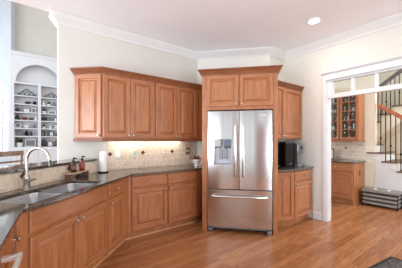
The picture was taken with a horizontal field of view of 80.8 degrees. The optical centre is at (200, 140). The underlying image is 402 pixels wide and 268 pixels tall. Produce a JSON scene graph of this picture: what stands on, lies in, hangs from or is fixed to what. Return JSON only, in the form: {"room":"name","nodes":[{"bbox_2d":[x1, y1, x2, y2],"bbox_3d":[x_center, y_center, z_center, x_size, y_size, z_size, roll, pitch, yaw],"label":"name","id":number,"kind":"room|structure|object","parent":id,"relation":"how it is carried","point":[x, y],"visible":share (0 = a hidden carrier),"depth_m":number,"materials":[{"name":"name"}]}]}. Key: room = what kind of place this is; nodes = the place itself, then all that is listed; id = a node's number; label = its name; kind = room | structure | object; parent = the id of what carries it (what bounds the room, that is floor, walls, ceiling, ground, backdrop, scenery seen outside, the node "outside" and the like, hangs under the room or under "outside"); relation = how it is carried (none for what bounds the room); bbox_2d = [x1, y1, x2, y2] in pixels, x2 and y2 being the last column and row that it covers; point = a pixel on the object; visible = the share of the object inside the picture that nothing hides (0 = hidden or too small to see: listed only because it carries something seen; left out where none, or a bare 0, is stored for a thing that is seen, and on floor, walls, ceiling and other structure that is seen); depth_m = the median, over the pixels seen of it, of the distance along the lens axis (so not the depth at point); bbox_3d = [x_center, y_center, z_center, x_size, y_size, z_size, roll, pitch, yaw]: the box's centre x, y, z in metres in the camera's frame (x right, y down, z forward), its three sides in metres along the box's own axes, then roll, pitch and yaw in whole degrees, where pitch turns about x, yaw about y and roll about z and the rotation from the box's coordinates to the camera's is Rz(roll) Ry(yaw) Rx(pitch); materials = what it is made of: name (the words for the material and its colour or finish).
{"room":"kitchen","nodes":[
{"label":"kitchen","id":0,"kind":"room"},
{"bbox_2d":[0,0,14,166],"bbox_3d":[-7.725,-2.450,8.035,3.000,7.600,0.140,0,0,8],"label":"wall","id":1,"kind":"structure","parent":0,"point":[7,8],"depth_m":7.79,"materials":[{"name":"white paint"}]},
{"bbox_2d":[0,81,7,151],"bbox_3d":[-6.952,-0.835,7.929,1.240,2.470,0.060,0,0,8],"label":"window","id":2,"kind":"structure","parent":1,"relation":"in","point":[2,97],"depth_m":7.87,"materials":[{"name":"white paint"}]},
{"bbox_2d":[15,2,56,57],"bbox_3d":[-4.031,-2.450,10.022,6.304,7.600,0.120,0,0,-37],"label":"wall","id":3,"kind":"structure","parent":0,"point":[35,33],"depth_m":8.47,"materials":[{"name":"beige paint"}]},
{"bbox_2d":[57,24,196,171],"bbox_3d":[-1.034,-0.175,3.923,2.317,3.050,0.140,0,0,-37],"label":"wall","id":4,"kind":"structure","parent":0,"point":[75,47],"depth_m":3.42,"materials":[{"name":"white paint"}]},
{"bbox_2d":[75,74,101,138],"bbox_3d":[-1.546,-0.485,3.235,0.286,0.900,0.329,0,0,-37],"label":"upper cabinet","id":5,"kind":"object","parent":4,"relation":"attached to","point":[88,88],"visible":0.98,"depth_m":3.21,"materials":[{"name":"brown wood"}]},
{"bbox_2d":[115,150,119,157],"bbox_3d":[-1.282,0.200,3.627,0.085,0.120,0.009,0,0,-37],"label":"wall outlet","id":6,"kind":"object","parent":4,"relation":"attached to","point":[117,152],"visible":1,"depth_m":3.62,"materials":[{"name":"white plastic"}]},
{"bbox_2d":[102,74,154,138],"bbox_3d":[-1.108,-0.485,3.546,0.787,0.900,0.366,0,0,-37],"label":"upper cabinet","id":7,"kind":"object","parent":4,"relation":"attached to","point":[128,105],"visible":0.99,"depth_m":3.40,"materials":[{"name":"brown wood"}]},
{"bbox_2d":[132,149,135,156],"bbox_3d":[-1.064,0.190,3.774,0.075,0.120,0.040,0,0,-37],"label":"wall outlet","id":8,"kind":"object","parent":4,"relation":"attached to","point":[133,150],"visible":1,"depth_m":3.77,"materials":[{"name":"white plastic"}]},
{"bbox_2d":[73,138,201,140],"bbox_3d":[-0.802,-0.015,3.645,2.061,0.039,0.290,0,0,-29],"label":"rail","id":9,"kind":"object","parent":4,"relation":"attached to","point":[95,139],"visible":0.84,"depth_m":3.47,"materials":[{"name":"brown wood"}]},
{"bbox_2d":[108,141,190,169],"bbox_3d":[-0.802,0.203,4.003,1.518,0.473,0.014,0,0,-37],"label":"backsplash","id":10,"kind":"structure","parent":4,"relation":"attached to","point":[148,153],"depth_m":3.93,"materials":[{"name":"tile"}]},
{"bbox_2d":[155,83,201,138],"bbox_3d":[-0.417,-0.485,4.070,0.943,0.900,0.366,0,0,-37],"label":"upper cabinet","id":11,"kind":"object","parent":4,"relation":"attached to","point":[178,110],"visible":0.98,"depth_m":3.90,"materials":[{"name":"brown wood"}]},
{"bbox_2d":[70,66,201,90],"bbox_3d":[-0.804,-0.950,3.611,2.107,0.090,0.327,0,0,-28],"label":"crown molding","id":12,"kind":"structure","parent":11,"relation":"attached to","point":[98,69],"depth_m":3.42,"materials":[{"name":"brown wood"}]},
{"bbox_2d":[185,147,189,153],"bbox_3d":[-0.249,0.180,4.410,0.100,0.125,0.012,0,0,-37],"label":"wall outlet","id":13,"kind":"object","parent":4,"relation":"attached to","point":[187,149],"visible":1,"depth_m":4.41,"materials":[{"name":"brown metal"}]},
{"bbox_2d":[9,0,401,50],"bbox_3d":[0.471,-1.750,-0.157,7.560,0.100,8.180,0,0,-37],"label":"ceiling","id":14,"kind":"structure","parent":0,"point":[198,25],"depth_m":3.22,"materials":[{"name":"paint"}]},
{"bbox_2d":[306,17,321,24],"bbox_3d":[1.599,-1.695,3.340,0.196,0.010,0.196,0,0,0],"label":"recessed light","id":15,"kind":"object","parent":14,"relation":"in","point":[315,20],"visible":1,"depth_m":3.33,"materials":[{"name":"white"}]},
{"bbox_2d":[197,56,269,210],"bbox_3d":[0.607,-0.175,4.504,1.352,3.050,0.120,0,0,11],"label":"wall","id":16,"kind":"structure","parent":0,"point":[257,60],"depth_m":4.48,"materials":[{"name":"white paint"}]},
{"bbox_2d":[96,201,401,267],"bbox_3d":[1.197,1.400,4.047,13.200,0.100,21.000,0,0,-37],"label":"floor","id":17,"kind":"structure","parent":0,"point":[359,235],"depth_m":3.05,"materials":[{"name":"brown wood"}]},
{"bbox_2d":[0,247,22,267],"bbox_3d":[-1.048,0.912,0.844,0.602,0.875,0.600,0,0,-31],"label":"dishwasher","id":18,"kind":"object","parent":17,"relation":"on","point":[17,257],"visible":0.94,"depth_m":1.16,"materials":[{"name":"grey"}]},
{"bbox_2d":[0,150,23,163],"bbox_3d":[-2.193,0.738,2.793,0.481,1.227,0.640,0,0,8],"label":"bar stool","id":19,"kind":"object","parent":17,"relation":"on","point":[6,153],"visible":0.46,"depth_m":2.90,"materials":[{"name":"brown wood"}]},
{"bbox_2d":[4,227,20,267],"bbox_3d":[-1.309,0.908,1.239,0.554,0.883,0.335,0,0,-31],"label":"base cabinet","id":20,"kind":"object","parent":17,"relation":"on","point":[9,245],"visible":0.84,"depth_m":1.36,"materials":[{"name":"brown wood"}]},
{"bbox_2d":[11,50,56,164],"bbox_3d":[-5.670,-0.815,8.395,1.681,4.330,0.430,0,0,-37],"label":"bookcase","id":21,"kind":"object","parent":17,"relation":"on","point":[35,73],"visible":0.56,"depth_m":8.27,"materials":[{"name":"paint"}]},
{"bbox_2d":[15,123,20,127],"bbox_3d":[-6.249,-0.525,8.067,0.150,0.170,0.093,0,0,-37],"label":"picture frame","id":22,"kind":"object","parent":21,"relation":"on","point":[17,125],"visible":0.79,"depth_m":8.03,"materials":[{"name":"white ceramic"}]},
{"bbox_2d":[16,138,22,146],"bbox_3d":[-6.173,0.037,8.038,0.253,0.330,0.322,0,0,-37],"label":"potted plant","id":23,"kind":"object","parent":21,"relation":"on","point":[18,139],"visible":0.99,"depth_m":7.98,"materials":[{"name":"green plant"}]},
{"bbox_2d":[16,89,37,96],"bbox_3d":[-6.001,-1.672,8.138,0.598,0.259,0.068,0,0,-37],"label":"ornament","id":24,"kind":"object","parent":21,"relation":"on","point":[25,89],"visible":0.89,"depth_m":8.12,"materials":[{"name":"grey metal"}]},
{"bbox_2d":[25,140,35,146],"bbox_3d":[-5.978,0.077,8.273,0.300,0.250,0.093,0,0,-37],"label":"picture frame","id":25,"kind":"object","parent":21,"relation":"on","point":[28,143],"visible":1,"depth_m":8.23,"materials":[{"name":"white ceramic"}]},
{"bbox_2d":[47,141,52,146],"bbox_3d":[-5.516,0.102,8.623,0.170,0.200,0.093,0,0,-37],"label":"picture frame","id":26,"kind":"object","parent":21,"relation":"on","point":[49,143],"visible":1,"depth_m":8.59,"materials":[{"name":"grey"}]},
{"bbox_2d":[44,92,56,97],"bbox_3d":[-5.428,-1.657,8.573,0.538,0.230,0.068,0,0,-37],"label":"ornament","id":27,"kind":"object","parent":21,"relation":"on","point":[53,94],"visible":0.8,"depth_m":8.55,"materials":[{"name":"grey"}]},
{"bbox_2d":[11,183,107,267],"bbox_3d":[-1.358,0.908,2.118,0.574,0.883,1.108,0,0,8],"label":"base cabinet","id":28,"kind":"object","parent":17,"relation":"on","point":[71,232],"visible":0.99,"depth_m":1.98,"materials":[{"name":"brown wood"}]},
{"bbox_2d":[0,164,201,251],"bbox_3d":[-0.976,0.453,2.495,1.393,0.026,4.261,0,0,12],"label":"countertop","id":29,"kind":"structure","parent":28,"relation":"on","point":[10,213],"depth_m":2.20,"materials":[{"name":"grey stone"}]},
{"bbox_2d":[22,147,52,189],"bbox_3d":[-1.479,0.245,2.134,0.289,0.390,0.070,0,0,8],"label":"tap","id":30,"kind":"object","parent":29,"relation":"on","point":[26,178],"visible":1,"depth_m":2.13,"materials":[{"name":"silver metal"}]},
{"bbox_2d":[0,183,95,203],"bbox_3d":[-1.333,0.565,2.141,0.398,0.198,0.940,0,0,8],"label":"sink","id":31,"kind":"object","parent":29,"relation":"in","point":[32,197],"visible":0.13,"depth_m":2.13,"materials":[{"name":"metal"}]},
{"bbox_2d":[62,170,90,179],"bbox_3d":[-1.492,0.405,2.849,0.095,0.070,0.400,0,0,8],"label":"wooden riser","id":32,"kind":"object","parent":29,"relation":"on","point":[68,176],"visible":0.87,"depth_m":2.71,"materials":[{"name":"brown wood"}]},
{"bbox_2d":[70,158,76,171],"bbox_3d":[-1.499,0.281,2.774,0.064,0.169,0.064,0,0,8],"label":"soap bottle","id":33,"kind":"object","parent":32,"relation":"on","point":[73,164],"visible":1,"depth_m":2.75,"materials":[{"name":"brown plastic"}]},
{"bbox_2d":[79,156,84,170],"bbox_3d":[-1.478,0.276,2.933,0.064,0.179,0.064,0,0,8],"label":"soap bottle","id":34,"kind":"object","parent":32,"relation":"on","point":[82,163],"visible":1,"depth_m":2.91,"materials":[{"name":"red plastic"}]},
{"bbox_2d":[98,150,108,172],"bbox_3d":[-1.367,0.284,3.300,0.144,0.310,0.144,0,0,-37],"label":"paper towel holder","id":35,"kind":"object","parent":29,"relation":"on","point":[102,154],"visible":0.98,"depth_m":3.27,"materials":[{"name":"white paper"}]},
{"bbox_2d":[191,155,201,165],"bbox_3d":[-0.082,0.336,4.132,0.237,0.208,0.170,0,0,-15],"label":"planter","id":36,"kind":"object","parent":29,"relation":"on","point":[196,160],"visible":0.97,"depth_m":4.08,"materials":[{"name":"white ceramic"}]},
{"bbox_2d":[101,177,127,260],"bbox_3d":[-1.222,0.908,3.038,0.554,0.883,0.748,0,0,8],"label":"base cabinet","id":37,"kind":"object","parent":17,"relation":"on","point":[117,199],"visible":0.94,"depth_m":2.84,"materials":[{"name":"brown wood"}]},
{"bbox_2d":[124,173,166,239],"bbox_3d":[-0.975,0.908,3.491,0.801,0.883,0.609,0,0,-37],"label":"base cabinet","id":38,"kind":"object","parent":17,"relation":"on","point":[147,194],"visible":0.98,"depth_m":3.33,"materials":[{"name":"brown wood"}]},
{"bbox_2d":[165,170,199,229],"bbox_3d":[-0.407,0.908,3.922,0.620,0.883,0.609,0,0,-37],"label":"base cabinet","id":39,"kind":"object","parent":17,"relation":"on","point":[183,187],"visible":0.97,"depth_m":3.69,"materials":[{"name":"brown wood"}]},
{"bbox_2d":[208,109,271,235],"bbox_3d":[0.618,0.446,3.766,0.927,1.808,0.847,0,0,10],"label":"refrigerator","id":40,"kind":"object","parent":17,"relation":"on","point":[239,142],"visible":1,"depth_m":3.42,"materials":[{"name":"grey metal"}]},
{"bbox_2d":[198,65,282,235],"bbox_3d":[0.623,0.140,3.822,1.220,2.420,0.815,0,0,11],"label":"surround","id":41,"kind":"object","parent":17,"relation":"on","point":[253,87],"visible":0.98,"depth_m":3.48,"materials":[{"name":"brown wood"}]},
{"bbox_2d":[278,171,293,226],"bbox_3d":[1.241,0.908,3.984,0.319,0.883,0.700,0,0,-13],"label":"base cabinet","id":42,"kind":"object","parent":17,"relation":"on","point":[285,179],"visible":0.8,"depth_m":3.65,"materials":[{"name":"brown wood"}]},
{"bbox_2d":[291,168,311,224],"bbox_3d":[1.541,0.908,4.132,0.708,0.883,0.639,0,0,-42],"label":"base cabinet","id":43,"kind":"object","parent":17,"relation":"on","point":[302,179],"visible":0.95,"depth_m":3.87,"materials":[{"name":"brown wood"}]},
{"bbox_2d":[278,165,313,171],"bbox_3d":[1.423,0.453,4.028,0.977,0.026,0.657,0,0,-37],"label":"countertop","id":44,"kind":"structure","parent":43,"relation":"on","point":[280,169],"depth_m":3.78,"materials":[{"name":"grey stone"}]},
{"bbox_2d":[278,142,303,167],"bbox_3d":[1.512,0.227,4.098,0.445,0.425,0.340,0,0,-37],"label":"coffee machine","id":45,"kind":"object","parent":44,"relation":"on","point":[288,152],"visible":0.93,"depth_m":4.00,"materials":[{"name":"black plastic"}]},
{"bbox_2d":[331,162,364,205],"bbox_3d":[3.093,0.908,5.470,0.649,0.883,1.006,0,0,-37],"label":"base cabinet","id":46,"kind":"object","parent":17,"relation":"on","point":[347,179],"visible":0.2,"depth_m":5.07,"materials":[{"name":"brown wood"}]},
{"bbox_2d":[331,159,365,163],"bbox_3d":[3.110,0.453,5.468,0.625,0.026,1.030,0,0,-37],"label":"countertop","id":47,"kind":"structure","parent":46,"relation":"on","point":[332,160],"depth_m":5.15,"materials":[{"name":"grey stone"}]},
{"bbox_2d":[331,148,333,158],"bbox_3d":[3.138,0.309,5.722,0.062,0.260,0.180,0,0,-37],"label":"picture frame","id":48,"kind":"object","parent":47,"relation":"on","point":[332,149],"visible":0.4,"depth_m":5.65,"materials":[{"name":"white wood"}]},
{"bbox_2d":[361,187,401,210],"bbox_3d":[3.704,1.177,4.845,0.320,0.345,0.620,0,0,-37],"label":"rack","id":49,"kind":"object","parent":17,"relation":"on","point":[381,197],"visible":1,"depth_m":4.72,"materials":[{"name":"black plastic"}]},
{"bbox_2d":[362,192,400,199],"bbox_3d":[3.703,1.115,4.845,0.302,0.050,0.580,0,0,-37],"label":"shelf","id":50,"kind":"object","parent":49,"relation":"attached to","point":[379,196],"depth_m":4.79,"materials":[{"name":"grey metal"}]},
{"bbox_2d":[362,195,400,204],"bbox_3d":[3.703,1.195,4.845,0.302,0.050,0.580,0,0,-37],"label":"shelf","id":51,"kind":"object","parent":49,"relation":"attached to","point":[385,201],"depth_m":4.74,"materials":[{"name":"grey metal"}]},
{"bbox_2d":[362,199,400,208],"bbox_3d":[3.703,1.275,4.845,0.302,0.050,0.580,0,0,-37],"label":"shelf","id":52,"kind":"object","parent":49,"relation":"attached to","point":[385,204],"depth_m":4.73,"materials":[{"name":"grey metal"}]},
{"bbox_2d":[365,70,401,207],"bbox_3d":[4.507,-0.585,5.789,2.080,3.870,3.327,0,0,-37],"label":"staircase","id":53,"kind":"structure","parent":17,"relation":"on","point":[388,169],"depth_m":5.05,"materials":[{"name":"white paint"}]},
{"bbox_2d":[368,256,401,267],"bbox_3d":[2.115,1.344,1.890,1.000,0.010,1.400,0,0,-29],"label":"floor mat","id":54,"kind":"object","parent":17,"relation":"on","point":[390,262],"visible":1,"depth_m":2.58,"materials":[{"name":"black fabric"}]},
{"bbox_2d":[270,56,283,141],"bbox_3d":[1.401,-0.175,4.503,0.443,3.050,0.120,0,0,-37],"label":"wall","id":55,"kind":"structure","parent":0,"point":[273,61],"depth_m":4.50,"materials":[{"name":"white paint"}]},
{"bbox_2d":[278,80,303,138],"bbox_3d":[1.421,-0.502,4.178,0.793,0.945,0.417,0,0,-37],"label":"upper cabinet","id":56,"kind":"object","parent":55,"relation":"attached to","point":[289,95],"visible":0.92,"depth_m":4.04,"materials":[{"name":"brown wood"}]},
{"bbox_2d":[284,24,401,217],"bbox_3d":[3.411,-0.175,2.338,0.140,3.050,6.000,0,0,-37],"label":"wall","id":57,"kind":"structure","parent":0,"point":[305,70],"depth_m":4.06,"materials":[{"name":"white paint"}]},
{"bbox_2d":[49,9,401,59],"bbox_3d":[2.099,-1.631,2.785,7.968,0.131,2.887,0,0,24],"label":"crown molding","id":58,"kind":"structure","parent":57,"relation":"attached to","point":[57,17],"depth_m":3.79,"materials":[{"name":"paint"}]},
{"bbox_2d":[313,211,322,220],"bbox_3d":[2.006,1.287,4.059,0.016,0.124,0.160,0,0,-37],"label":"baseboard","id":59,"kind":"structure","parent":57,"relation":"attached to","point":[316,215],"depth_m":4.05,"materials":[{"name":"white paint"}]},
{"bbox_2d":[321,55,401,221],"bbox_3d":[2.883,0.105,2.983,0.200,2.490,2.625,0,0,-37],"label":"doorway","id":60,"kind":"structure","parent":57,"relation":"in","point":[395,61],"depth_m":3.94,"materials":[{"name":"white paint"}]},
{"bbox_2d":[328,66,401,98],"bbox_3d":[2.876,-0.895,3.018,0.070,0.370,2.394,0,0,-37],"label":"transom window","id":61,"kind":"structure","parent":60,"relation":"in","point":[376,89],"depth_m":3.54,"materials":[{"name":"white paint"}]},
{"bbox_2d":[334,75,376,191],"bbox_3d":[3.088,-1.150,6.104,0.100,5.000,2.410,0,0,-37],"label":"wall","id":62,"kind":"structure","parent":0,"point":[370,100],"depth_m":5.21,"materials":[{"name":"beige paint"}]},
{"bbox_2d":[331,141,365,160],"bbox_3d":[3.354,0.206,5.660,0.012,0.457,1.020,0,0,-37],"label":"backsplash","id":63,"kind":"structure","parent":62,"relation":"attached to","point":[349,150],"depth_m":5.51,"materials":[{"name":"beige tile"}]},
{"bbox_2d":[331,94,365,140],"bbox_3d":[3.279,-0.545,5.442,0.372,1.110,0.775,0,0,-37],"label":"upper cabinet","id":64,"kind":"object","parent":62,"relation":"attached to","point":[345,116],"visible":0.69,"depth_m":5.38,"materials":[{"name":"brown wood"}]},
{"bbox_2d":[331,101,355,105],"bbox_3d":[3.297,-0.867,5.472,0.290,0.016,0.710,0,0,-37],"label":"shelf","id":65,"kind":"object","parent":64,"relation":"attached to","point":[351,103],"depth_m":5.41,"materials":[{"name":"brown wood"}]},
{"bbox_2d":[377,70,401,158],"bbox_3d":[6.024,-1.650,5.891,0.120,6.000,7.100,0,0,-37],"label":"wall","id":66,"kind":"structure","parent":0,"point":[383,76],"depth_m":6.65,"materials":[{"name":"beige paint"}]},
{"bbox_3d":[-1.733,0.817,2.271,0.140,1.066,2.230,0,0,8],"label":"wall","id":67,"kind":"structure","parent":0,"visible":0},
{"bbox_2d":[0,161,95,192],"bbox_3d":[-1.655,0.361,2.260,0.014,0.155,2.230,0,0,8],"label":"backsplash","id":68,"kind":"structure","parent":67,"relation":"attached to","point":[11,181],"depth_m":2.39,"materials":[{"name":"tile"}]},
{"bbox_2d":[0,158,96,174],"bbox_3d":[-1.794,0.266,2.285,0.335,0.032,2.240,0,0,8],"label":"bar ledge","id":69,"kind":"object","parent":67,"relation":"on","point":[40,165],"visible":0.84,"depth_m":2.42,"materials":[{"name":"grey stone"}]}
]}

